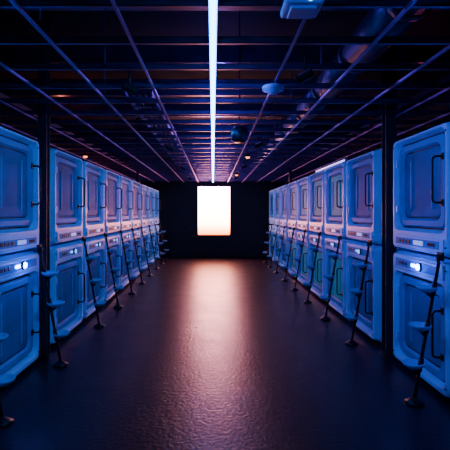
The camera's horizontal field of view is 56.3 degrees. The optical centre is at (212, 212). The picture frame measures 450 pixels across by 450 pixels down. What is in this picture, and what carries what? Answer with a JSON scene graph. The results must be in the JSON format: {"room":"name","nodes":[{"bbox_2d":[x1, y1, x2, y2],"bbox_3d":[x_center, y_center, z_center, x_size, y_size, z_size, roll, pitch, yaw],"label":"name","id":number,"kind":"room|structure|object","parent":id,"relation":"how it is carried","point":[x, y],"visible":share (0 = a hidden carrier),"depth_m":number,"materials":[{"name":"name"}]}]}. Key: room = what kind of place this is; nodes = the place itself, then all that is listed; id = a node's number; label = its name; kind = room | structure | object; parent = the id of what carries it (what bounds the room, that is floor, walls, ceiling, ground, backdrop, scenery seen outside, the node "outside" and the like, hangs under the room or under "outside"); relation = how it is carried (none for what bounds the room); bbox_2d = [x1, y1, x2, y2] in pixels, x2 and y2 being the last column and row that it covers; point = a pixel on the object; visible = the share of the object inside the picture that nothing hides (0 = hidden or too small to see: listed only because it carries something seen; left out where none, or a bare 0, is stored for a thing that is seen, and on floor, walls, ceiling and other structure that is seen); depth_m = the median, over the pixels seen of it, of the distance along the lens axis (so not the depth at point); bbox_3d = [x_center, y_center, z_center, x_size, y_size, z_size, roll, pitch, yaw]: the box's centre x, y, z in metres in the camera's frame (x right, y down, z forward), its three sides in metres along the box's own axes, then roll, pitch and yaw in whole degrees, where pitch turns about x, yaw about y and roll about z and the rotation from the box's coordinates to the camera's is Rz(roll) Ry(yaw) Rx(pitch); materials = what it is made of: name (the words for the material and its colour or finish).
{"room":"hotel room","nodes":[
{"label":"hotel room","id":0,"kind":"room"},
{"bbox_2d":[0,97,97,162],"bbox_3d":[-4.150,-0.475,6.275,0.100,4.350,17.750,0,0,0],"label":"wall","id":1,"kind":"structure","parent":0,"point":[51,118],"depth_m":9.54,"materials":[{"name":"paint"}]},
{"bbox_2d":[98,159,330,257],"bbox_3d":[0.050,-0.475,15.025,8.500,4.150,0.150,0,0,0],"label":"wall","id":2,"kind":"structure","parent":0,"point":[250,223],"depth_m":14.95,"materials":[{"name":"paint"}]},
{"bbox_2d":[170,198,193,257],"bbox_3d":[-1.100,0.525,14.898,0.840,2.150,0.095,0,0,0],"label":"door","id":3,"kind":"structure","parent":2,"relation":"in","point":[181,209],"depth_m":14.90,"materials":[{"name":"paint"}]},
{"bbox_2d":[198,187,229,234],"bbox_3d":[0.035,-0.080,15.000,1.130,1.720,0.020,0,0,0],"label":"window","id":4,"kind":"structure","parent":2,"relation":"in","point":[213,202],"depth_m":14.99,"materials":[{"name":"white glass"}]},
{"bbox_2d":[161,255,266,257],"bbox_3d":[0.045,1.555,14.943,3.770,0.090,0.015,0,0,0],"label":"baseboard","id":5,"kind":"structure","parent":2,"relation":"attached to","point":[162,256],"depth_m":14.94,"materials":[{"name":"black metal"}]},
{"bbox_2d":[197,186,230,235],"bbox_3d":[0.035,-0.080,14.960,1.200,1.790,0.060,0,0,0],"label":"trim","id":6,"kind":"structure","parent":2,"relation":"attached to","point":[197,186],"depth_m":14.93,"materials":[{"name":"black metal"}]},
{"bbox_2d":[0,258,449,449],"bbox_3d":[0.050,1.650,6.275,8.300,0.100,17.750,0,0,0],"label":"floor","id":7,"kind":"structure","parent":0,"point":[205,353],"depth_m":4.06,"materials":[{"name":"concrete"}]},
{"bbox_2d":[0,293,15,427],"bbox_3d":[-1.672,0.965,3.190,0.334,1.270,0.178,0,0,0],"label":"ladder","id":8,"kind":"object","parent":7,"relation":"on","point":[5,379],"visible":1,"depth_m":3.18,"materials":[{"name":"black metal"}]},
{"bbox_2d":[0,251,40,375],"bbox_3d":[-2.825,1.001,3.975,2.070,1.198,1.144,0,0,0],"label":"pod","id":9,"kind":"object","parent":7,"relation":"on","point":[20,298],"visible":1,"depth_m":4.12,"materials":[{"name":"plastic"}]},
{"bbox_2d":[0,126,40,254],"bbox_3d":[-2.825,-0.200,3.975,2.070,1.166,1.144,0,0,0],"label":"pod","id":10,"kind":"object","parent":9,"relation":"on","point":[20,170],"visible":0.99,"depth_m":4.09,"materials":[{"name":"plastic"}]},
{"bbox_2d":[38,11,52,356],"bbox_3d":[-1.900,-0.475,4.720,0.160,4.150,0.120,0,0,0],"label":"steel column","id":11,"kind":"structure","parent":7,"relation":"on","point":[44,24],"depth_m":4.67,"materials":[{"name":"black metal"}]},
{"bbox_2d":[37,244,69,367],"bbox_3d":[-1.672,0.965,4.410,0.334,1.270,0.178,0,0,0],"label":"ladder","id":12,"kind":"object","parent":7,"relation":"on","point":[52,305],"visible":1,"depth_m":4.40,"materials":[{"name":"black metal"}]},
{"bbox_2d":[23,241,84,345],"bbox_3d":[-2.825,1.001,5.475,2.070,1.198,1.144,0,0,0],"label":"pod","id":13,"kind":"object","parent":7,"relation":"on","point":[66,258],"visible":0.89,"depth_m":5.48,"materials":[{"name":"plastic"}]},
{"bbox_2d":[50,148,84,244],"bbox_3d":[-2.825,-0.200,5.475,2.070,1.166,1.144,0,0,0],"label":"pod","id":14,"kind":"object","parent":13,"relation":"on","point":[66,170],"visible":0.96,"depth_m":5.40,"materials":[{"name":"plastic"}]},
{"bbox_2d":[73,236,106,319],"bbox_3d":[-2.825,1.001,6.665,2.070,1.198,1.144,0,0,0],"label":"pod","id":15,"kind":"object","parent":7,"relation":"on","point":[95,245],"visible":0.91,"depth_m":6.66,"materials":[{"name":"plastic"}]},
{"bbox_2d":[81,160,106,238],"bbox_3d":[-2.825,-0.200,6.665,2.070,1.166,1.144,0,0,0],"label":"pod","id":16,"kind":"object","parent":15,"relation":"on","point":[93,210],"visible":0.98,"depth_m":6.66,"materials":[{"name":"plastic"}]},
{"bbox_2d":[82,236,105,327],"bbox_3d":[-1.672,0.965,5.910,0.334,1.270,0.178,0,0,0],"label":"ladder","id":17,"kind":"object","parent":7,"relation":"on","point":[97,304],"visible":1,"depth_m":5.90,"materials":[{"name":"black metal"}]},
{"bbox_2d":[99,233,121,300],"bbox_3d":[-2.825,1.001,7.855,2.070,1.198,1.144,0,0,0],"label":"pod","id":18,"kind":"object","parent":7,"relation":"on","point":[113,239],"visible":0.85,"depth_m":7.88,"materials":[{"name":"plastic"}]},
{"bbox_2d":[102,169,121,234],"bbox_3d":[-2.825,-0.200,7.855,2.070,1.166,1.144,0,0,0],"label":"pod","id":19,"kind":"object","parent":18,"relation":"on","point":[111,179],"visible":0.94,"depth_m":7.90,"materials":[{"name":"plastic"}]},
{"bbox_2d":[104,232,123,308],"bbox_3d":[-1.672,0.965,7.100,0.334,1.270,0.178,0,0,0],"label":"ladder","id":20,"kind":"object","parent":7,"relation":"on","point":[117,289],"visible":1,"depth_m":7.09,"materials":[{"name":"black metal"}]},
{"bbox_2d":[114,231,132,286],"bbox_3d":[-2.825,1.001,9.045,2.070,1.198,1.144,0,0,0],"label":"pod","id":21,"kind":"object","parent":7,"relation":"on","point":[127,235],"visible":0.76,"depth_m":9.06,"materials":[{"name":"plastic"}]},
{"bbox_2d":[117,175,132,231],"bbox_3d":[-2.825,-0.200,9.045,2.070,1.166,1.144,0,0,0],"label":"pod","id":22,"kind":"object","parent":21,"relation":"on","point":[125,183],"visible":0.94,"depth_m":9.09,"materials":[{"name":"plastic"}]},
{"bbox_2d":[120,230,136,294],"bbox_3d":[-1.672,0.965,8.290,0.334,1.270,0.178,0,0,0],"label":"ladder","id":23,"kind":"object","parent":7,"relation":"on","point":[130,278],"visible":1,"depth_m":8.28,"materials":[{"name":"black metal"}]},
{"bbox_2d":[124,229,141,275],"bbox_3d":[-2.825,1.001,10.235,2.070,1.198,1.144,0,0,0],"label":"pod","id":24,"kind":"object","parent":7,"relation":"on","point":[135,270],"visible":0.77,"depth_m":10.22,"materials":[{"name":"plastic"}]},
{"bbox_2d":[128,180,141,229],"bbox_3d":[-2.825,-0.200,10.235,2.070,1.166,1.144,0,0,0],"label":"pod","id":25,"kind":"object","parent":24,"relation":"on","point":[135,186],"visible":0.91,"depth_m":10.27,"materials":[{"name":"plastic"}]},
{"bbox_2d":[136,117,139,274],"bbox_3d":[-1.950,-0.475,10.890,0.120,4.150,0.080,0,0,0],"label":"steel column","id":26,"kind":"structure","parent":7,"relation":"on","point":[137,118],"depth_m":10.86,"materials":[{"name":"black metal"}]},
{"bbox_2d":[131,228,145,283],"bbox_3d":[-1.672,0.965,9.480,0.334,1.270,0.178,0,0,0],"label":"ladder","id":27,"kind":"object","parent":7,"relation":"on","point":[138,256],"visible":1,"depth_m":9.47,"materials":[{"name":"black metal"}]},
{"bbox_2d":[134,227,149,267],"bbox_3d":[-2.825,1.001,11.545,2.070,1.198,1.144,0,0,0],"label":"pod","id":28,"kind":"object","parent":7,"relation":"on","point":[143,264],"visible":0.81,"depth_m":11.54,"materials":[{"name":"plastic"}]},
{"bbox_2d":[140,184,149,226],"bbox_3d":[-2.825,-0.200,11.545,2.070,1.166,1.144,0,0,0],"label":"pod","id":29,"kind":"object","parent":28,"relation":"on","point":[144,221],"visible":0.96,"depth_m":11.57,"materials":[{"name":"plastic"}]},
{"bbox_2d":[141,226,153,275],"bbox_3d":[-1.672,0.965,10.670,0.334,1.270,0.178,0,0,0],"label":"ladder","id":30,"kind":"object","parent":7,"relation":"on","point":[143,237],"visible":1,"depth_m":10.65,"materials":[{"name":"black metal"}]},
{"bbox_2d":[144,226,155,261],"bbox_3d":[-2.825,1.001,12.735,2.070,1.198,1.144,0,0,0],"label":"pod","id":31,"kind":"object","parent":7,"relation":"on","point":[151,258],"visible":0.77,"depth_m":12.84,"materials":[{"name":"plastic"}]},
{"bbox_2d":[148,187,155,225],"bbox_3d":[-2.825,-0.200,12.735,2.070,1.166,1.144,0,0,0],"label":"pod","id":32,"kind":"object","parent":31,"relation":"on","point":[150,190],"visible":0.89,"depth_m":12.91,"materials":[{"name":"plastic"}]},
{"bbox_2d":[149,225,159,268],"bbox_3d":[-1.672,0.965,11.980,0.334,1.270,0.178,0,0,0],"label":"ladder","id":33,"kind":"object","parent":7,"relation":"on","point":[151,235],"visible":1,"depth_m":11.97,"materials":[{"name":"black metal"}]},
{"bbox_2d":[150,225,160,260],"bbox_3d":[-2.825,1.001,13.925,2.070,1.198,1.144,0,0,0],"label":"pod","id":34,"kind":"object","parent":7,"relation":"on","point":[157,226],"visible":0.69,"depth_m":14.12,"materials":[{"name":"plastic"}]},
{"bbox_2d":[154,189,160,223],"bbox_3d":[-2.825,-0.200,13.925,2.070,1.166,1.144,0,0,0],"label":"pod","id":35,"kind":"object","parent":34,"relation":"on","point":[156,192],"visible":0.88,"depth_m":14.12,"materials":[{"name":"plastic"}]},
{"bbox_2d":[154,224,164,263],"bbox_3d":[-1.672,0.965,13.170,0.334,1.270,0.178,0,0,0],"label":"ladder","id":36,"kind":"object","parent":7,"relation":"on","point":[157,233],"visible":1,"depth_m":13.16,"materials":[{"name":"black metal"}]},
{"bbox_2d":[159,223,168,259],"bbox_3d":[-1.672,0.965,14.360,0.334,1.270,0.178,0,0,0],"label":"ladder","id":37,"kind":"object","parent":7,"relation":"on","point":[163,241],"visible":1,"depth_m":14.35,"materials":[{"name":"black metal"}]},
{"bbox_2d":[263,223,272,262],"bbox_3d":[1.762,0.965,13.570,0.334,1.270,0.178,0,0,0],"label":"ladder","id":38,"kind":"object","parent":7,"relation":"on","point":[269,233],"visible":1,"depth_m":13.55,"materials":[{"name":"black metal"}]},
{"bbox_2d":[267,224,277,267],"bbox_3d":[1.762,0.965,12.380,0.334,1.270,0.178,0,0,0],"label":"ladder","id":39,"kind":"object","parent":7,"relation":"on","point":[275,234],"visible":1,"depth_m":12.37,"materials":[{"name":"black metal"}]},
{"bbox_2d":[269,225,278,259],"bbox_3d":[2.915,1.001,14.065,2.070,1.198,1.144,0,0,0],"label":"pod","id":40,"kind":"object","parent":7,"relation":"on","point":[272,230],"visible":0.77,"depth_m":14.14,"materials":[{"name":"plastic"}]},
{"bbox_2d":[269,189,274,224],"bbox_3d":[2.915,-0.200,14.065,2.070,1.166,1.144,0,0,0],"label":"pod","id":41,"kind":"object","parent":40,"relation":"on","point":[271,193],"visible":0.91,"depth_m":14.22,"materials":[{"name":"plastic"}]},
{"bbox_2d":[274,226,283,264],"bbox_3d":[2.915,1.001,12.875,2.070,1.198,1.144,0,0,0],"label":"pod","id":42,"kind":"object","parent":7,"relation":"on","point":[277,241],"visible":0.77,"depth_m":12.95,"materials":[{"name":"plastic"}]},
{"bbox_2d":[274,187,280,225],"bbox_3d":[2.915,-0.200,12.875,2.070,1.166,1.144,0,0,0],"label":"pod","id":43,"kind":"object","parent":42,"relation":"on","point":[277,190],"visible":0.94,"depth_m":12.98,"materials":[{"name":"plastic"}]},
{"bbox_2d":[273,225,284,272],"bbox_3d":[1.762,0.965,11.190,0.334,1.270,0.178,0,0,0],"label":"ladder","id":44,"kind":"object","parent":7,"relation":"on","point":[282,236],"visible":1,"depth_m":11.17,"materials":[{"name":"black metal"}]},
{"bbox_2d":[280,227,288,270],"bbox_3d":[2.915,1.001,11.685,2.070,1.198,1.144,0,0,0],"label":"pod","id":45,"kind":"object","parent":7,"relation":"on","point":[283,258],"visible":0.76,"depth_m":11.64,"materials":[{"name":"plastic"}]},
{"bbox_2d":[280,184,287,226],"bbox_3d":[2.915,-0.200,11.685,2.070,1.166,1.144,0,0,0],"label":"pod","id":46,"kind":"object","parent":45,"relation":"on","point":[283,189],"visible":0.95,"depth_m":11.65,"materials":[{"name":"plastic"}]},
{"bbox_2d":[281,227,294,281],"bbox_3d":[1.762,0.965,9.880,0.334,1.270,0.178,0,0,0],"label":"ladder","id":47,"kind":"object","parent":7,"relation":"on","point":[291,239],"visible":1,"depth_m":9.87,"materials":[{"name":"black metal"}]},
{"bbox_2d":[288,139,291,273],"bbox_3d":[2.030,-0.475,11.030,0.120,4.150,0.080,0,0,0],"label":"steel column","id":48,"kind":"structure","parent":7,"relation":"on","point":[290,170],"depth_m":11.00,"materials":[{"name":"black metal"}]},
{"bbox_2d":[288,228,300,276],"bbox_3d":[2.915,1.001,10.375,2.070,1.198,1.144,0,0,0],"label":"pod","id":49,"kind":"object","parent":7,"relation":"on","point":[292,265],"visible":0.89,"depth_m":10.43,"materials":[{"name":"plastic"}]},
{"bbox_2d":[288,180,297,228],"bbox_3d":[2.915,-0.200,10.375,2.070,1.166,1.144,0,0,0],"label":"pod","id":50,"kind":"object","parent":49,"relation":"on","point":[292,187],"visible":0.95,"depth_m":10.44,"materials":[{"name":"plastic"}]},
{"bbox_2d":[290,229,305,290],"bbox_3d":[1.762,0.965,8.690,0.334,1.270,0.178,0,0,0],"label":"ladder","id":51,"kind":"object","parent":7,"relation":"on","point":[301,244],"visible":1,"depth_m":8.68,"materials":[{"name":"black metal"}]},
{"bbox_2d":[297,230,316,286],"bbox_3d":[2.915,1.001,9.185,2.070,1.198,1.144,0,0,0],"label":"pod","id":52,"kind":"object","parent":7,"relation":"on","point":[303,276],"visible":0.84,"depth_m":9.15,"materials":[{"name":"plastic"}]},
{"bbox_2d":[297,176,312,231],"bbox_3d":[2.915,-0.200,9.185,2.070,1.166,1.144,0,0,0],"label":"pod","id":53,"kind":"object","parent":52,"relation":"on","point":[302,184],"visible":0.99,"depth_m":9.19,"materials":[{"name":"plastic"}]},
{"bbox_2d":[302,231,320,303],"bbox_3d":[1.762,0.965,7.500,0.334,1.270,0.178,0,0,0],"label":"ladder","id":54,"kind":"object","parent":7,"relation":"on","point":[306,284],"visible":1,"depth_m":7.49,"materials":[{"name":"black metal"}]},
{"bbox_2d":[309,233,332,295],"bbox_3d":[2.915,1.001,7.995,2.070,1.198,1.144,0,0,0],"label":"pod","id":55,"kind":"object","parent":7,"relation":"on","point":[318,281],"visible":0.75,"depth_m":7.89,"materials":[{"name":"plastic"}]},
{"bbox_2d":[309,170,328,234],"bbox_3d":[2.915,-0.200,7.995,2.070,1.166,1.144,0,0,0],"label":"pod","id":56,"kind":"object","parent":55,"relation":"on","point":[317,180],"visible":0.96,"depth_m":7.96,"materials":[{"name":"plastic"}]},
{"bbox_2d":[319,235,341,320],"bbox_3d":[1.762,0.965,6.310,0.334,1.270,0.178,0,0,0],"label":"ladder","id":57,"kind":"object","parent":7,"relation":"on","point":[327,276],"visible":1,"depth_m":6.30,"materials":[{"name":"black metal"}]},
{"bbox_2d":[325,236,358,315],"bbox_3d":[2.915,1.001,6.805,2.070,1.198,1.144,0,0,0],"label":"pod","id":58,"kind":"object","parent":7,"relation":"on","point":[338,291],"visible":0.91,"depth_m":6.67,"materials":[{"name":"plastic"}]},
{"bbox_2d":[325,162,350,238],"bbox_3d":[2.915,-0.200,6.805,2.070,1.166,1.144,0,0,0],"label":"pod","id":59,"kind":"object","parent":58,"relation":"on","point":[335,176],"visible":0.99,"depth_m":6.75,"materials":[{"name":"plastic"}]},
{"bbox_2d":[315,158,347,172],"bbox_3d":[2.060,-0.813,7.400,0.060,0.060,1.900,0,0,0],"label":"lamp","id":60,"kind":"object","parent":59,"relation":"on","point":[345,159],"visible":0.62,"depth_m":7.12,"materials":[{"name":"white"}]},
{"bbox_2d":[344,240,371,345],"bbox_3d":[1.762,0.965,5.120,0.334,1.270,0.178,0,0,0],"label":"ladder","id":61,"kind":"object","parent":7,"relation":"on","point":[353,318],"visible":1,"depth_m":5.11,"materials":[{"name":"black metal"}]},
{"bbox_2d":[346,241,406,344],"bbox_3d":[2.915,1.001,5.615,2.070,1.198,1.144,0,0,0],"label":"pod","id":62,"kind":"object","parent":7,"relation":"on","point":[369,321],"visible":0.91,"depth_m":5.40,"materials":[{"name":"plastic"}]},
{"bbox_2d":[346,148,381,244],"bbox_3d":[2.915,-0.200,5.615,2.070,1.166,1.144,0,0,0],"label":"pod","id":63,"kind":"object","parent":62,"relation":"on","point":[363,172],"visible":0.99,"depth_m":5.47,"materials":[{"name":"plastic"}]},
{"bbox_2d":[379,45,396,353],"bbox_3d":[2.020,-0.475,4.820,0.180,4.150,0.140,0,0,0],"label":"steel column","id":64,"kind":"structure","parent":7,"relation":"on","point":[389,122],"depth_m":4.76,"materials":[{"name":"black metal"}]},
{"bbox_2d":[393,250,449,397],"bbox_3d":[2.915,1.001,4.025,2.070,1.198,1.144,0,0,0],"label":"pod","id":65,"kind":"object","parent":7,"relation":"on","point":[411,268],"visible":0.98,"depth_m":3.95,"materials":[{"name":"plastic"}]},
{"bbox_2d":[393,122,449,257],"bbox_3d":[2.915,-0.200,4.025,2.070,1.166,1.144,0,0,0],"label":"pod","id":66,"kind":"object","parent":65,"relation":"on","point":[421,161],"visible":0.99,"depth_m":3.96,"materials":[{"name":"plastic"}]},
{"bbox_2d":[402,252,443,406],"bbox_3d":[1.762,0.965,3.530,0.334,1.270,0.178,0,0,0],"label":"ladder","id":67,"kind":"object","parent":7,"relation":"on","point":[415,365],"visible":1,"depth_m":3.52,"materials":[{"name":"black metal"}]},
{"bbox_2d":[0,8,449,162],"bbox_3d":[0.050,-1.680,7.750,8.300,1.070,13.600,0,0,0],"label":"ceiling","id":68,"kind":"structure","parent":0,"point":[8,53],"depth_m":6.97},
{"bbox_2d":[0,92,123,162],"bbox_3d":[-2.600,-1.280,8.750,0.600,0.060,10.500,0,0,0],"label":"cable tray","id":69,"kind":"object","parent":68,"relation":"attached to","point":[16,105],"visible":0.25,"depth_m":6.17,"materials":[{"name":"black metal"}]},
{"bbox_2d":[121,70,137,95],"bbox_3d":[-0.654,-1.018,3.288,0.136,0.195,0.070,0,0,-19],"label":"track spotlight","id":70,"kind":"object","parent":68,"relation":"hanging from","point":[127,87],"visible":1,"depth_m":3.27,"materials":[{"name":"black metal"}]},
{"bbox_2d":[124,91,187,162],"bbox_3d":[-0.800,-1.280,9.500,0.300,0.060,10.000,0,0,0],"label":"cable tray","id":71,"kind":"object","parent":68,"relation":"attached to","point":[126,95],"visible":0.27,"depth_m":5.56,"materials":[{"name":"metal"}]},
{"bbox_2d":[165,138,173,150],"bbox_3d":[-0.654,-1.018,6.288,0.136,0.195,0.070,0,0,-19],"label":"track spotlight","id":72,"kind":"object","parent":68,"relation":"attached to","point":[168,147],"visible":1,"depth_m":6.27,"materials":[{"name":"black metal"}]},
{"bbox_2d":[208,0,217,182],"bbox_3d":[0.000,-1.080,6.800,0.048,0.040,15.610,0,0,0],"label":"recessed light","id":73,"kind":"object","parent":68,"relation":"in","point":[212,4],"visible":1,"depth_m":2.92,"materials":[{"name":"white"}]},
{"bbox_2d":[0,0,449,182],"bbox_3d":[0.050,-1.113,6.225,8.200,0.063,17.450,0,0,0],"label":"grid","id":74,"kind":"object","parent":68,"relation":"attached to","point":[164,171],"depth_m":4.19,"materials":[{"name":"metal"}]},
{"bbox_2d":[231,11,247,142],"bbox_3d":[0.330,-1.710,5.200,0.210,1.680,0.210,0,0,0],"label":"speaker","id":75,"kind":"object","parent":68,"relation":"hanging from","point":[239,134],"visible":0.94,"depth_m":5.13},
{"bbox_2d":[254,135,263,147],"bbox_3d":[0.654,-1.018,5.988,0.136,0.196,0.070,0,0,20],"label":"track spotlight","id":76,"kind":"object","parent":68,"relation":"hanging from","point":[259,144],"visible":1,"depth_m":5.96,"materials":[{"name":"black metal"}]},
{"bbox_2d":[262,80,283,94],"bbox_3d":[0.500,-1.048,3.500,0.184,0.105,0.184,0,0,0],"label":"smoke detector","id":77,"kind":"object","parent":68,"relation":"attached to","point":[272,88],"visible":0.99,"depth_m":3.45,"materials":[{"name":"blue"}]},
{"bbox_2d":[280,0,324,18],"bbox_3d":[0.445,-1.050,2.107,0.190,0.100,0.185,0,0,0],"label":"ceiling light","id":78,"kind":"object","parent":68,"relation":"attached to","point":[291,9],"visible":1,"depth_m":2.07,"materials":[{"name":"plastic"}]},
{"bbox_2d":[295,56,314,83],"bbox_3d":[0.654,-1.018,2.988,0.136,0.196,0.070,0,0,20],"label":"track spotlight","id":79,"kind":"object","parent":68,"relation":"hanging from","point":[307,74],"visible":1,"depth_m":2.96,"materials":[{"name":"black metal"}]},
{"bbox_2d":[252,8,431,162],"bbox_3d":[1.450,-1.600,6.560,0.370,0.370,16.120,0,0,0],"label":"ventilation duct","id":80,"kind":"object","parent":68,"relation":"attached to","point":[373,23],"visible":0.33,"depth_m":3.95,"materials":[{"name":"metal"}]},
{"bbox_2d":[299,75,449,162],"bbox_3d":[2.700,-1.430,7.500,0.400,0.060,13.000,0,0,0],"label":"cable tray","id":81,"kind":"object","parent":68,"relation":"attached to","point":[446,79],"visible":0.26,"depth_m":5.71,"materials":[{"name":"metal"}]},
{"bbox_2d":[331,70,448,162],"bbox_3d":[4.250,-0.475,6.275,0.100,4.350,17.750,0,0,0],"label":"wall","id":82,"kind":"structure","parent":0,"point":[442,106],"depth_m":8.76,"materials":[{"name":"paint"}]}
]}

